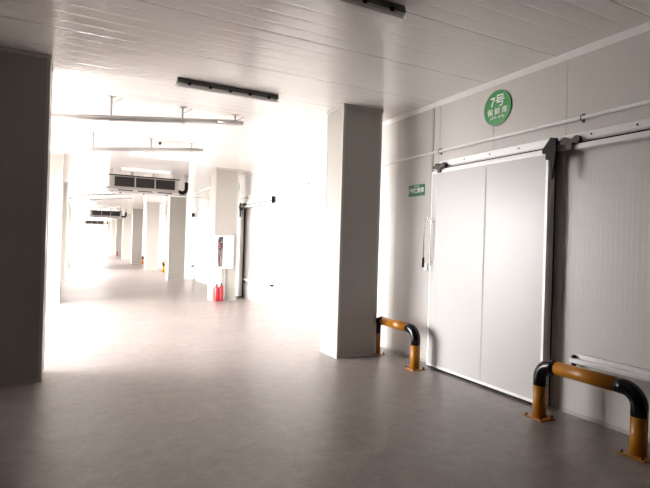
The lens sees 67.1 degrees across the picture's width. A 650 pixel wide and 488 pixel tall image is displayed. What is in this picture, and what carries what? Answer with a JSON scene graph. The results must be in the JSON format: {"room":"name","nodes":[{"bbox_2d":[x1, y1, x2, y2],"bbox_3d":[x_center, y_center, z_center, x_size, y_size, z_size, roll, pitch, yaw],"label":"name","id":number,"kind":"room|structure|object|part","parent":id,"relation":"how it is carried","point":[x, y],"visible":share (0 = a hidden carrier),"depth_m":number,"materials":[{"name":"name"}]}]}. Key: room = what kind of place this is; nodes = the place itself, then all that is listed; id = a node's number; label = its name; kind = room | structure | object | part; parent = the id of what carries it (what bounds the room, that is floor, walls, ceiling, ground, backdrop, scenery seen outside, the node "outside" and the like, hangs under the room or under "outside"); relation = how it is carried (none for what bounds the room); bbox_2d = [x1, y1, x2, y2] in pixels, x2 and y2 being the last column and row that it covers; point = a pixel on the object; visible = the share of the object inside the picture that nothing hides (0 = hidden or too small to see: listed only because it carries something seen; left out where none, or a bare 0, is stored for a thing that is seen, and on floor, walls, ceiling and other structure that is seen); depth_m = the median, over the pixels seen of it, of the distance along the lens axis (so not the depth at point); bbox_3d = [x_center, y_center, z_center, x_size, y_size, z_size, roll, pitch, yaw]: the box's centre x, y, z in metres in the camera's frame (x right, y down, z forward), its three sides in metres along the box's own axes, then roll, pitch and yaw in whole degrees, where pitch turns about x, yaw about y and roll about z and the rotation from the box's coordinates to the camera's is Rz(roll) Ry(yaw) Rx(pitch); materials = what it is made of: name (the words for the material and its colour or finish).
{"room":"warehouse","nodes":[
{"label":"warehouse","id":0,"kind":"room"},
{"bbox_2d":[72,221,106,223],"bbox_3d":[-29.514,-0.978,59.141,8.000,3.600,0.200,2,0,-27],"label":"wall","id":1,"kind":"structure","parent":0,"point":[81,222],"depth_m":59.01,"materials":[{"name":"white paint"}]},
{"bbox_2d":[0,251,649,487],"bbox_3d":[-9.064,1.463,18.973,8.000,0.200,90.000,2,0,-27],"label":"floor","id":2,"kind":"structure","parent":0,"point":[149,381],"depth_m":4.59,"materials":[{"name":"concrete"}]},
{"bbox_2d":[0,46,53,385],"bbox_3d":[-3.471,-0.294,5.463,0.669,3.600,0.518,2,0,-27],"label":"column","id":3,"kind":"structure","parent":2,"relation":"on","point":[26,77],"depth_m":5.29,"materials":[{"name":"paint"}]},
{"bbox_3d":[-3.523,1.488,5.461,0.657,0.035,0.506,2,0,-27],"label":"trim","id":4,"kind":"part","parent":3,"relation":"part of","materials":[{"name":"grey metal"}]},
{"bbox_3d":[-3.419,-2.070,5.466,0.669,0.045,0.518,2,0,-27],"label":"trim","id":5,"kind":"part","parent":3,"relation":"part of","materials":[{"name":"white metal"}]},
{"bbox_3d":[-3.090,-0.283,5.396,0.036,3.600,0.036,2,0,-27],"label":"corner trim","id":6,"kind":"part","parent":3,"relation":"part of","materials":[{"name":"white metal"}]},
{"bbox_3d":[-3.302,-0.288,5.811,0.036,3.600,0.036,2,0,-27],"label":"corner trim","id":7,"kind":"part","parent":3,"relation":"part of","materials":[{"name":"white metal"}]},
{"bbox_2d":[46,152,64,303],"bbox_3d":[-6.681,-0.379,11.751,0.669,3.600,0.518,2,0,-27],"label":"column","id":8,"kind":"structure","parent":2,"relation":"on","point":[56,159],"depth_m":11.62,"materials":[{"name":"white paint"}]},
{"bbox_3d":[-6.629,-2.155,11.753,0.669,0.045,0.518,2,0,-27],"label":"trim","id":9,"kind":"part","parent":8,"relation":"part of","materials":[{"name":"white metal"}]},
{"bbox_3d":[-6.300,-0.367,11.684,0.036,3.600,0.036,2,0,-27],"label":"corner trim","id":10,"kind":"part","parent":8,"relation":"part of","materials":[{"name":"white metal"}]},
{"bbox_2d":[61,182,67,280],"bbox_3d":[-9.891,-0.463,18.038,0.669,3.600,0.518,2,0,-27],"label":"column","id":11,"kind":"structure","parent":2,"relation":"on","point":[65,185],"depth_m":17.94,"materials":[{"name":"white paint"}]},
{"bbox_3d":[-9.510,-0.452,17.971,0.036,3.600,0.036,2,0,-27],"label":"corner trim","id":12,"kind":"part","parent":11,"relation":"part of","materials":[{"name":"white metal"}]},
{"bbox_2d":[65,197,69,269],"bbox_3d":[-13.101,-0.548,24.326,0.669,3.600,0.518,2,0,-27],"label":"column","id":13,"kind":"structure","parent":2,"relation":"on","point":[68,202],"depth_m":24.23,"materials":[{"name":"white paint"}]},
{"bbox_3d":[-12.720,-0.537,24.259,0.036,3.600,0.036,2,0,-27],"label":"corner trim","id":14,"kind":"part","parent":13,"relation":"part of","materials":[{"name":"white metal"}]},
{"bbox_2d":[68,205,70,262],"bbox_3d":[-16.311,-0.633,30.613,0.669,3.600,0.518,2,0,-27],"label":"column","id":15,"kind":"structure","parent":2,"relation":"on","point":[69,205],"depth_m":30.52,"materials":[{"name":"white paint"}]},
{"bbox_2d":[69,211,71,258],"bbox_3d":[-19.520,-0.718,36.901,0.669,3.600,0.518,2,0,-27],"label":"column","id":16,"kind":"structure","parent":2,"relation":"on","point":[71,211],"depth_m":36.81,"materials":[{"name":"white paint"}]},
{"bbox_2d":[106,221,110,251],"bbox_3d":[-25.288,-0.856,57.574,0.669,3.600,0.518,2,0,-27],"label":"column","id":17,"kind":"structure","parent":2,"relation":"on","point":[109,222],"depth_m":57.30,"materials":[{"name":"white paint"}]},
{"bbox_2d":[110,219,115,253],"bbox_3d":[-22.078,-0.771,51.286,0.669,3.600,0.518,2,0,-27],"label":"column","id":18,"kind":"structure","parent":2,"relation":"on","point":[113,221],"depth_m":51.03,"materials":[{"name":"white paint"}]},
{"bbox_2d":[115,218,122,255],"bbox_3d":[-18.868,-0.687,44.999,0.669,3.600,0.518,2,0,-27],"label":"column","id":19,"kind":"structure","parent":2,"relation":"on","point":[118,238],"depth_m":44.76,"materials":[{"name":"white paint"}]},
{"bbox_2d":[121,213,131,258],"bbox_3d":[-15.658,-0.602,38.711,0.669,3.600,0.518,2,0,-27],"label":"column","id":20,"kind":"structure","parent":2,"relation":"on","point":[127,221],"depth_m":38.49,"materials":[{"name":"white paint"}]},
{"bbox_2d":[130,209,143,263],"bbox_3d":[-12.448,-0.517,32.424,0.669,3.600,0.518,2,0,-27],"label":"column","id":21,"kind":"structure","parent":2,"relation":"on","point":[137,214],"depth_m":32.20,"materials":[{"name":"white paint"}]},
{"bbox_3d":[-12.617,-0.523,32.076,0.036,3.600,0.036,2,0,-27],"label":"corner trim","id":22,"kind":"part","parent":21,"relation":"part of","materials":[{"name":"white metal"}]},
{"bbox_2d":[144,201,159,269],"bbox_3d":[-9.238,-0.432,26.137,0.669,3.600,0.518,2,0,-27],"label":"column","id":23,"kind":"structure","parent":2,"relation":"on","point":[152,212],"depth_m":25.92,"materials":[{"name":"white paint"}]},
{"bbox_3d":[-9.407,-0.438,25.789,0.036,3.600,0.036,2,0,-27],"label":"corner trim","id":24,"kind":"part","parent":23,"relation":"part of","materials":[{"name":"white metal"}]},
{"bbox_3d":[-8.857,-0.421,26.069,0.036,3.600,0.036,2,0,-27],"label":"corner trim","id":25,"kind":"part","parent":23,"relation":"part of","materials":[{"name":"white metal"}]},
{"bbox_2d":[161,260,165,272],"bbox_3d":[-7.928,1.114,24.247,0.200,0.579,1.130,2,0,-27],"label":"guard","id":26,"kind":"object","parent":2,"relation":"on","point":[163,261],"visible":0.71,"depth_m":24.60,"materials":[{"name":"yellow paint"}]},
{"bbox_2d":[166,193,186,279],"bbox_3d":[-6.028,-0.348,19.849,0.669,3.600,0.518,2,0,-27],"label":"column","id":27,"kind":"structure","parent":2,"relation":"on","point":[176,214],"depth_m":19.63,"materials":[{"name":"white paint"}]},
{"bbox_3d":[-6.197,-0.353,19.501,0.036,3.600,0.036,2,0,-27],"label":"corner trim","id":28,"kind":"part","parent":27,"relation":"part of","materials":[{"name":"white metal"}]},
{"bbox_3d":[-5.647,-0.337,19.782,0.036,3.600,0.036,2,0,-27],"label":"corner trim","id":29,"kind":"part","parent":27,"relation":"part of","materials":[{"name":"white metal"}]},
{"bbox_2d":[214,283,218,301],"bbox_3d":[-2.901,1.291,13.110,0.122,0.487,0.156,2,0,-27],"label":"fire extinguisher","id":30,"kind":"object","parent":2,"relation":"on","point":[216,288],"visible":1,"depth_m":13.07,"materials":[{"name":"red metal"}]},
{"bbox_2d":[219,283,222,300],"bbox_3d":[-2.799,1.294,13.184,0.122,0.487,0.156,2,0,-27],"label":"fire extinguisher","id":31,"kind":"object","parent":2,"relation":"on","point":[220,286],"visible":1,"depth_m":13.14,"materials":[{"name":"red metal"}]},
{"bbox_2d":[207,167,239,300],"bbox_3d":[-2.818,-0.263,13.562,0.669,3.600,0.518,2,0,-27],"label":"column","id":32,"kind":"structure","parent":2,"relation":"on","point":[224,192],"depth_m":13.37,"materials":[{"name":"white paint"}]},
{"bbox_3d":[-3.199,-0.274,13.629,0.036,3.600,0.036,2,0,-27],"label":"corner trim","id":33,"kind":"part","parent":32,"relation":"part of","materials":[{"name":"white metal"}]},
{"bbox_3d":[-2.987,-0.268,13.214,0.036,3.600,0.036,2,0,-27],"label":"corner trim","id":34,"kind":"part","parent":32,"relation":"part of","materials":[{"name":"white metal"}]},
{"bbox_2d":[213,269,220,286],"bbox_3d":[-2.907,0.925,13.242,0.200,0.500,0.015,2,0,-27],"label":"plate","id":35,"kind":"object","parent":32,"relation":"attached to","point":[217,272],"visible":0.76,"depth_m":13.23,"materials":[{"name":"white plastic"}]},
{"bbox_2d":[214,235,233,267],"bbox_3d":[-2.723,0.210,13.211,0.460,0.880,0.220,2,0,-27],"label":"fire extinguisher cabinet","id":36,"kind":"object","parent":32,"relation":"attached to","point":[224,244],"visible":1,"depth_m":13.11,"materials":[{"name":"white metal"}]},
{"bbox_3d":[-2.790,0.207,13.066,0.150,0.800,0.006,2,0,-27],"label":"glass door","id":37,"kind":"part","parent":36,"relation":"part of","materials":[{"name":"white"}]},
{"bbox_3d":[-2.794,0.207,13.063,0.200,0.880,0.020,2,0,-27],"label":"door frame","id":38,"kind":"part","parent":36,"relation":"part of","materials":[{"name":"white metal"}]},
{"bbox_3d":[-2.589,0.213,13.167,0.260,0.880,0.020,2,0,-27],"label":"solid door","id":39,"kind":"part","parent":36,"relation":"part of","materials":[{"name":"white metal"}]},
{"bbox_2d":[223,268,225,300],"bbox_3d":[-2.736,1.097,13.317,0.030,0.885,0.039,2,0,-27],"label":"vertical conduit","id":40,"kind":"object","parent":32,"relation":"attached to","point":[224,268],"visible":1,"depth_m":13.30,"materials":[{"name":"metal"}]},
{"bbox_3d":[-2.766,-2.039,13.564,0.669,0.045,0.518,2,0,-27],"label":"trim","id":41,"kind":"part","parent":32,"relation":"part of","materials":[{"name":"white metal"}]},
{"bbox_3d":[-2.438,-0.252,13.494,0.036,3.600,0.036,2,0,-27],"label":"corner trim","id":42,"kind":"part","parent":32,"relation":"part of","materials":[{"name":"white metal"}]},
{"bbox_2d":[320,103,383,358],"bbox_3d":[0.392,-0.178,7.274,0.669,3.600,0.518,2,0,-27],"label":"column","id":43,"kind":"structure","parent":2,"relation":"on","point":[354,132],"depth_m":7.07,"materials":[{"name":"white paint"}]},
{"bbox_3d":[0.011,-0.189,7.341,0.036,3.600,0.036,2,0,-27],"label":"corner trim","id":44,"kind":"part","parent":43,"relation":"part of","materials":[{"name":"white metal"}]},
{"bbox_3d":[0.223,-0.183,6.926,0.036,3.600,0.036,2,0,-27],"label":"corner trim","id":45,"kind":"part","parent":43,"relation":"part of","materials":[{"name":"white metal"}]},
{"bbox_3d":[0.340,1.604,7.271,0.657,0.035,0.506,2,0,-27],"label":"trim","id":46,"kind":"part","parent":43,"relation":"part of","materials":[{"name":"white metal"}]},
{"bbox_3d":[0.444,-1.955,7.277,0.669,0.045,0.518,2,0,-27],"label":"trim","id":47,"kind":"part","parent":43,"relation":"part of","materials":[{"name":"white metal"}]},
{"bbox_3d":[0.772,-0.167,7.207,0.036,3.600,0.036,2,0,-27],"label":"corner trim","id":48,"kind":"part","parent":43,"relation":"part of","materials":[{"name":"white metal"}]},
{"bbox_2d":[373,316,425,370],"bbox_3d":[0.978,1.350,6.867,0.200,0.579,1.130,2,0,-27],"label":"guard","id":49,"kind":"object","parent":2,"relation":"on","point":[409,328],"visible":0.92,"depth_m":6.50,"materials":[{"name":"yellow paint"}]},
{"bbox_3d":[0.763,1.470,7.281,0.124,0.303,0.124,2,0,-27],"label":"post","id":50,"kind":"part","parent":49,"relation":"part of","materials":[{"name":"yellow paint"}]},
{"bbox_3d":[1.186,1.481,6.453,0.124,0.303,0.124,2,0,-27],"label":"post","id":51,"kind":"part","parent":49,"relation":"part of","materials":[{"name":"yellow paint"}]},
{"bbox_3d":[1.181,1.639,6.453,0.200,0.012,0.200,2,0,-27],"label":"plate","id":52,"kind":"part","parent":49,"relation":"part of","materials":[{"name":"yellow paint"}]},
{"bbox_2d":[523,360,649,462],"bbox_3d":[2.279,1.384,4.298,0.200,0.579,1.130,2,0,-27],"label":"guard","id":53,"kind":"object","parent":2,"relation":"on","point":[639,405],"visible":1,"depth_m":4.06,"materials":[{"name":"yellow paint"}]},
{"bbox_3d":[2.059,1.662,4.712,0.200,0.012,0.200,2,0,-27],"label":"plate","id":54,"kind":"part","parent":53,"relation":"part of","materials":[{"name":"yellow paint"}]},
{"bbox_3d":[2.063,1.504,4.712,0.124,0.303,0.124,2,0,-27],"label":"post","id":55,"kind":"part","parent":53,"relation":"part of","materials":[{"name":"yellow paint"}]},
{"bbox_3d":[2.482,1.673,3.883,0.200,0.012,0.200,2,0,-27],"label":"plate","id":56,"kind":"part","parent":53,"relation":"part of","materials":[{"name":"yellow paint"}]},
{"bbox_3d":[2.486,1.516,3.884,0.124,0.303,0.124,2,0,-27],"label":"post","id":57,"kind":"part","parent":53,"relation":"part of","materials":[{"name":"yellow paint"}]},
{"bbox_2d":[0,0,649,221],"bbox_3d":[-8.953,-2.335,18.978,8.000,0.200,90.000,2,0,-27],"label":"ceiling","id":58,"kind":"structure","parent":0,"point":[318,56],"depth_m":5.32,"materials":[{"name":"white metal"}]},
{"bbox_2d":[83,219,107,224],"bbox_3d":[-24.086,-2.291,51.435,2.370,0.680,0.668,2,0,-27],"label":"cooler","id":59,"kind":"object","parent":58,"relation":"hanging from","point":[86,222],"visible":0.99,"depth_m":51.13,"materials":[{"name":"metal"}]},
{"bbox_3d":[-24.198,-2.249,51.406,1.900,0.390,0.620,2,0,-27],"label":"casing","id":60,"kind":"part","parent":59,"relation":"part of","materials":[{"name":"white metal"}]},
{"bbox_2d":[67,193,131,200],"bbox_3d":[-10.494,-2.026,21.988,3.457,0.500,0.105,2,0,-27],"label":"pipe","id":61,"kind":"object","parent":58,"relation":"hanging from","point":[126,198],"visible":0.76,"depth_m":22.10,"materials":[{"name":"metal"}]},
{"bbox_2d":[68,187,136,196],"bbox_3d":[-9.258,-1.993,19.576,3.466,0.500,0.105,2,0,-27],"label":"pipe","id":62,"kind":"object","parent":58,"relation":"hanging from","point":[114,193],"visible":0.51,"depth_m":19.61,"materials":[{"name":"metal"}]},
{"bbox_2d":[95,207,116,208],"bbox_3d":[-14.134,-2.317,31.604,1.366,0.102,0.124,2,0,-27],"label":"ceiling light","id":63,"kind":"object","parent":58,"relation":"attached to","point":[95,207],"visible":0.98,"depth_m":31.54,"materials":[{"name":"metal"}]},
{"bbox_2d":[88,209,126,218],"bbox_3d":[-14.402,-2.035,32.466,2.370,0.680,0.668,2,0,-27],"label":"cooler","id":64,"kind":"object","parent":58,"relation":"hanging from","point":[100,213],"visible":0.96,"depth_m":32.21,"materials":[{"name":"metal"}]},
{"bbox_3d":[-14.514,-1.993,32.436,1.900,0.390,0.620,2,0,-27],"label":"casing","id":65,"kind":"part","parent":64,"relation":"part of","materials":[{"name":"white metal"}]},
{"bbox_2d":[96,204,120,206],"bbox_3d":[-12.725,-2.280,28.843,1.366,0.102,0.124,2,0,-27],"label":"ceiling light","id":66,"kind":"object","parent":58,"relation":"attached to","point":[96,204],"visible":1,"depth_m":28.76,"materials":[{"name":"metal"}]},
{"bbox_2d":[50,131,203,152],"bbox_3d":[-4.074,-1.856,9.413,3.457,0.500,0.105,2,0,-27],"label":"pipe","id":67,"kind":"object","parent":58,"relation":"hanging from","point":[191,149],"visible":0.88,"depth_m":9.48,"materials":[{"name":"metal"}]},
{"bbox_2d":[121,167,170,174],"bbox_3d":[-5.096,-2.079,13.966,1.366,0.102,0.124,2,0,-27],"label":"ceiling light","id":68,"kind":"object","parent":58,"relation":"attached to","point":[122,168],"visible":1,"depth_m":13.92,"materials":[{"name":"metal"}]},
{"bbox_2d":[104,168,188,195],"bbox_3d":[-5.263,-1.794,14.565,2.370,0.680,0.668,2,0,-27],"label":"cooler","id":69,"kind":"object","parent":58,"relation":"hanging from","point":[119,183],"visible":0.98,"depth_m":14.29,"materials":[{"name":"paint"}]},
{"bbox_3d":[-5.375,-1.752,14.536,1.900,0.390,0.620,2,0,-27],"label":"casing","id":70,"kind":"part","parent":69,"relation":"part of","materials":[{"name":"white metal"}]},
{"bbox_2d":[122,192,209,198],"bbox_3d":[-4.476,-1.482,14.987,3.215,0.115,0.032,2,0,-27],"label":"drain pipe","id":71,"kind":"object","parent":69,"relation":"attached to","point":[122,192],"visible":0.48,"depth_m":14.79,"materials":[{"name":"white plastic"}]},
{"bbox_2d":[51,95,243,125],"bbox_3d":[-2.810,-1.823,6.948,3.466,0.500,0.225,2,0,-27],"label":"pipe","id":72,"kind":"object","parent":58,"relation":"hanging from","point":[69,116],"visible":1,"depth_m":7.08,"materials":[{"name":"metal"}]},
{"bbox_2d":[129,151,189,161],"bbox_3d":[-3.859,-2.046,11.477,1.366,0.102,0.124,2,0,-27],"label":"ceiling light","id":73,"kind":"object","parent":58,"relation":"attached to","point":[132,153],"visible":0.99,"depth_m":11.42,"materials":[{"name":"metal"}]},
{"bbox_2d":[174,77,278,103],"bbox_3d":[-1.240,-1.977,6.347,1.366,0.102,0.136,2,0,-27],"label":"ceiling light","id":74,"kind":"object","parent":58,"relation":"attached to","point":[184,83],"visible":1,"depth_m":6.28,"materials":[{"name":"paint"}]},
{"bbox_2d":[324,0,405,20],"bbox_3d":[0.056,-1.943,3.809,1.366,0.102,0.136,2,0,-27],"label":"ceiling light","id":75,"kind":"object","parent":58,"relation":"attached to","point":[382,8],"visible":1,"depth_m":3.96,"materials":[{"name":"paint"}]},
{"bbox_2d":[142,30,649,437],"bbox_3d":[-5.536,-0.332,20.749,0.200,3.600,90.000,2,0,-27],"label":"wall","id":76,"kind":"structure","parent":0,"point":[601,305],"depth_m":5.15,"materials":[{"name":"white metal"}]},
{"bbox_2d":[186,213,194,217],"bbox_3d":[-6.362,-1.227,22.046,0.131,0.165,4.138,2,0,-27],"label":"door track","id":77,"kind":"object","parent":76,"relation":"attached to","point":[190,215],"visible":0.43,"depth_m":20.48,"materials":[{"name":"metal"}]},
{"bbox_2d":[236,203,245,296],"bbox_3d":[-2.794,0.169,14.902,0.201,2.727,2.319,2,0,-27],"label":"sliding door","id":78,"kind":"structure","parent":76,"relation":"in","point":[241,210],"depth_m":14.20,"materials":[{"name":"grey metal"}]},
{"bbox_3d":[-2.837,0.216,14.999,0.096,2.535,1.780,2,0,-27],"label":"door panel","id":79,"kind":"part","parent":78,"relation":"part of","materials":[{"name":"white metal"}]},
{"bbox_3d":[-2.861,0.213,14.986,0.050,2.590,1.830,2,0,-27],"label":"edge frame","id":80,"kind":"part","parent":78,"relation":"part of","materials":[{"name":"white metal"}]},
{"bbox_2d":[238,196,275,207],"bbox_3d":[-2.193,-1.117,13.879,0.131,0.165,4.138,2,0,-27],"label":"door track","id":81,"kind":"object","parent":76,"relation":"attached to","point":[268,200],"visible":0.68,"depth_m":12.77,"materials":[{"name":"metal"}]},
{"bbox_3d":[-1.751,-1.048,12.993,0.115,0.050,2.140,2,0,-27],"label":"roller rail","id":82,"kind":"part","parent":81,"relation":"part of","materials":[{"name":"white metal"}]},
{"bbox_2d":[243,277,273,286],"bbox_3d":[-1.795,1.034,12.998,0.113,0.165,2.180,2,0,-27],"label":"rail","id":83,"kind":"object","parent":76,"relation":"attached to","point":[270,284],"visible":1,"depth_m":12.83,"materials":[{"name":"metal"}]},
{"bbox_2d":[143,22,649,212],"bbox_3d":[-5.596,-2.107,20.695,0.050,0.055,90.000,2,0,-27],"label":"trim","id":84,"kind":"structure","parent":76,"relation":"attached to","point":[645,27],"depth_m":5.57,"materials":[{"name":"white metal"}]},
{"bbox_2d":[159,267,649,442],"bbox_3d":[-5.680,1.445,20.700,0.006,0.040,90.000,2,0,-27],"label":"baseboard","id":85,"kind":"structure","parent":76,"relation":"attached to","point":[622,430],"depth_m":4.93,"materials":[{"name":"white metal"}]},
{"bbox_2d":[159,100,649,217],"bbox_3d":[-9.030,-1.535,27.371,0.060,0.090,67.000,2,0,-27],"label":"pipe","id":86,"kind":"object","parent":76,"relation":"attached to","point":[583,117],"visible":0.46,"depth_m":5.53,"materials":[{"name":"white plastic"}]},
{"bbox_2d":[409,184,424,196],"bbox_3d":[1.328,-0.776,7.107,0.010,0.164,0.370,2,0,-27],"label":"sign","id":87,"kind":"object","parent":76,"relation":"attached to","point":[414,190],"visible":1,"depth_m":7.09,"materials":[{"name":"green plastic"}]},
{"bbox_2d":[423,263,427,270],"bbox_3d":[1.408,0.321,6.854,0.040,0.100,0.080,2,0,-27],"label":"switch box","id":88,"kind":"object","parent":76,"relation":"attached to","point":[425,267],"visible":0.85,"depth_m":6.83,"materials":[{"name":"white plastic"}]},
{"bbox_2d":[425,108,434,357],"bbox_3d":[1.462,-0.150,6.811,0.010,3.485,0.035,2,0,-27],"label":"trim","id":89,"kind":"structure","parent":76,"relation":"attached to","point":[433,115],"depth_m":6.81,"materials":[{"name":"white metal"}]},
{"bbox_2d":[484,90,511,125],"bbox_3d":[2.034,-1.603,5.772,0.012,0.416,0.416,2,0,-27],"label":"round sign","id":90,"kind":"object","parent":76,"relation":"attached to","point":[498,106],"visible":1,"depth_m":5.76,"materials":[{"name":"green plastic"}]},
{"bbox_2d":[422,135,581,405],"bbox_3d":[1.903,0.293,5.702,0.201,2.727,2.319,2,0,-27],"label":"sliding door","id":91,"kind":"structure","parent":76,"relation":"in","point":[492,223],"depth_m":5.56,"materials":[{"name":"white metal"}]},
{"bbox_3d":[1.389,-0.039,6.613,0.074,0.659,0.200,2,0,-27],"label":"pull handle","id":92,"kind":"part","parent":91,"relation":"part of","materials":[{"name":"metal"}]},
{"bbox_3d":[1.859,0.341,5.799,0.096,2.535,1.780,2,0,-27],"label":"door panel","id":93,"kind":"part","parent":91,"relation":"part of","materials":[{"name":"white metal"}]},
{"bbox_2d":[439,118,649,169],"bbox_3d":[2.504,-0.993,4.679,0.131,0.165,4.138,2,0,-27],"label":"door track","id":94,"kind":"object","parent":76,"relation":"attached to","point":[638,130],"visible":0.82,"depth_m":4.65,"materials":[{"name":"metal"}]},
{"bbox_3d":[2.007,-0.968,5.632,0.115,0.016,1.990,2,0,-27],"label":"roller rail","id":95,"kind":"part","parent":94,"relation":"part of","materials":[{"name":"white metal"}]},
{"bbox_3d":[2.945,-0.924,3.793,0.115,0.050,2.140,2,0,-27],"label":"roller rail","id":96,"kind":"part","parent":94,"relation":"part of","materials":[{"name":"white metal"}]},
{"bbox_2d":[569,354,649,381],"bbox_3d":[2.901,1.158,3.799,0.113,0.165,2.180,2,0,-27],"label":"rail","id":97,"kind":"object","parent":76,"relation":"attached to","point":[635,372],"visible":0.92,"depth_m":4.40,"materials":[{"name":"white metal"}]},
{"bbox_3d":[-11.500,-1.363,32.109,0.131,0.165,4.138,2,0,-27],"label":"door track","id":98,"kind":"object","parent":76,"relation":"attached to","visible":0},
{"bbox_2d":[143,223,144,254],"bbox_3d":[-12.101,-0.077,33.132,0.201,2.727,2.319,2,0,-27],"label":"sliding door","id":99,"kind":"structure","parent":98,"relation":"hanging from","point":[144,223],"depth_m":33.77,"materials":[{"name":"white metal"}]},
{"label":"outside","id":100,"kind":"structure","parent":0,"visible":0},
{"bbox_2d":[72,244,105,250],"bbox_3d":[-20.511,1.209,40.074,120.000,0.200,170.000,2,0,-27],"label":"ground","id":101,"kind":"structure","parent":100,"point":[75,247],"depth_m":80.30,"materials":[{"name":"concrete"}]}
]}

